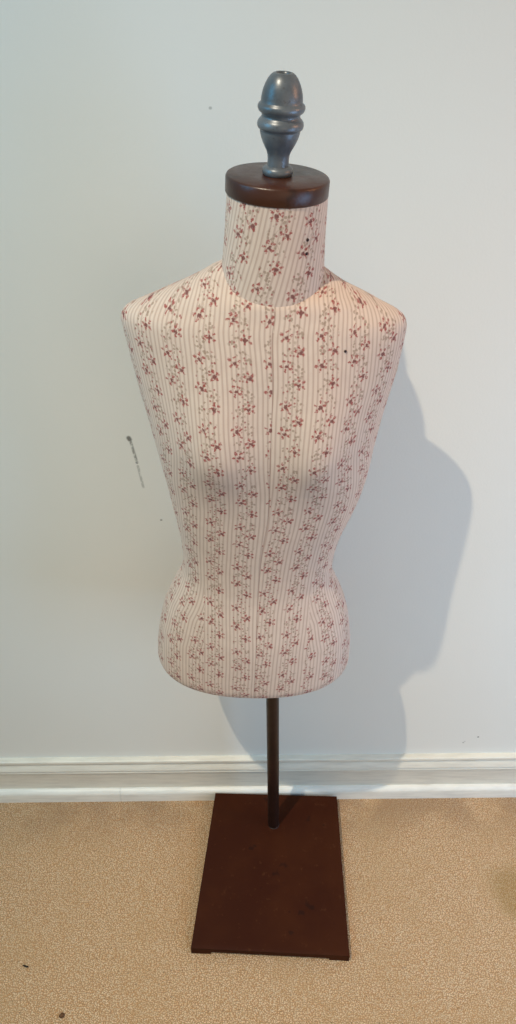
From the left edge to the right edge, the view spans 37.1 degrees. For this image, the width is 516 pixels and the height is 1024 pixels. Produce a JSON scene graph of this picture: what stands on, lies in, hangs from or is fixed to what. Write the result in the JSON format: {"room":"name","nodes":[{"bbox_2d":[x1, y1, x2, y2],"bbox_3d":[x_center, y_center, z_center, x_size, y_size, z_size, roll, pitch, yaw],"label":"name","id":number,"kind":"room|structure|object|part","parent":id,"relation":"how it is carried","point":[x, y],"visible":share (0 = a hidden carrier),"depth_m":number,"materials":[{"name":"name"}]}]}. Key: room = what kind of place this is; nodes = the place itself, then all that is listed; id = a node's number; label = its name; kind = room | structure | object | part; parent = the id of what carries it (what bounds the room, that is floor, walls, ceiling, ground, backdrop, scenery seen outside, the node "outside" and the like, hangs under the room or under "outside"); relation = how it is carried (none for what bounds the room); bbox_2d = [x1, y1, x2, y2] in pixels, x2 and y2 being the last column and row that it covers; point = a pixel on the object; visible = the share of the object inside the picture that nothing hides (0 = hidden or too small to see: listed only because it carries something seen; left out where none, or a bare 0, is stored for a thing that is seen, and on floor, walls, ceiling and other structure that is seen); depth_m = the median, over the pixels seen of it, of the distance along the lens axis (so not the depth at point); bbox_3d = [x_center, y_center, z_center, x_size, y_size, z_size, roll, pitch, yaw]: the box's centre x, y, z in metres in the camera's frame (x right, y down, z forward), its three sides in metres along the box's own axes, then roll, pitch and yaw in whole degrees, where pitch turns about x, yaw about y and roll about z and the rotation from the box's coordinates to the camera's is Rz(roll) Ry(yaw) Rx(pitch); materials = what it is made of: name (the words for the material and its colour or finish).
{"room":"room interior","nodes":[
{"label":"room interior","id":0,"kind":"room"},
{"bbox_2d":[0,0,515,757],"bbox_3d":[-0.004,-0.407,1.174,4.800,2.800,0.120,-1,35,0],"label":"wall","id":1,"kind":"structure","parent":0,"point":[123,123],"depth_m":1.19,"materials":[{"name":"white paint"}]},
{"bbox_2d":[0,788,120,802],"bbox_3d":[-1.362,0.693,1.857,2.062,0.038,0.012,-1,35,0],"label":"trim","id":2,"kind":"structure","parent":1,"relation":"attached to","point":[43,794],"depth_m":1.85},
{"bbox_2d":[0,752,515,788],"bbox_3d":[0.007,0.631,1.831,4.800,0.145,0.016,-1,35,0],"label":"baseboard","id":3,"kind":"structure","parent":1,"relation":"attached to","point":[420,768],"depth_m":1.81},
{"bbox_2d":[120,784,515,800],"bbox_3d":[1.038,0.668,1.857,2.738,0.038,0.012,-1,35,0],"label":"trim","id":4,"kind":"structure","parent":1,"relation":"attached to","point":[425,790],"depth_m":1.85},
{"bbox_2d":[0,797,515,1023],"bbox_3d":[0.017,1.647,0.600,4.800,0.080,3.200,-1,35,0],"label":"floor","id":5,"kind":"structure","parent":0,"point":[99,900],"depth_m":1.62,"materials":[{"name":"carpet"}]},
{"bbox_2d":[121,71,406,960],"bbox_3d":[0.008,0.172,1.259,0.379,1.558,0.371,-1,35,0],"label":"dress form","id":6,"kind":"object","parent":5,"relation":"on","point":[265,376],"visible":1,"depth_m":1.01,"materials":[{"name":"fabric"}]},
{"bbox_3d":[0.026,0.785,1.696,0.328,0.016,0.369,-1,36,0],"label":"plate","id":7,"kind":"part","parent":6,"relation":"part of","materials":[{"name":"wood"}]}
]}

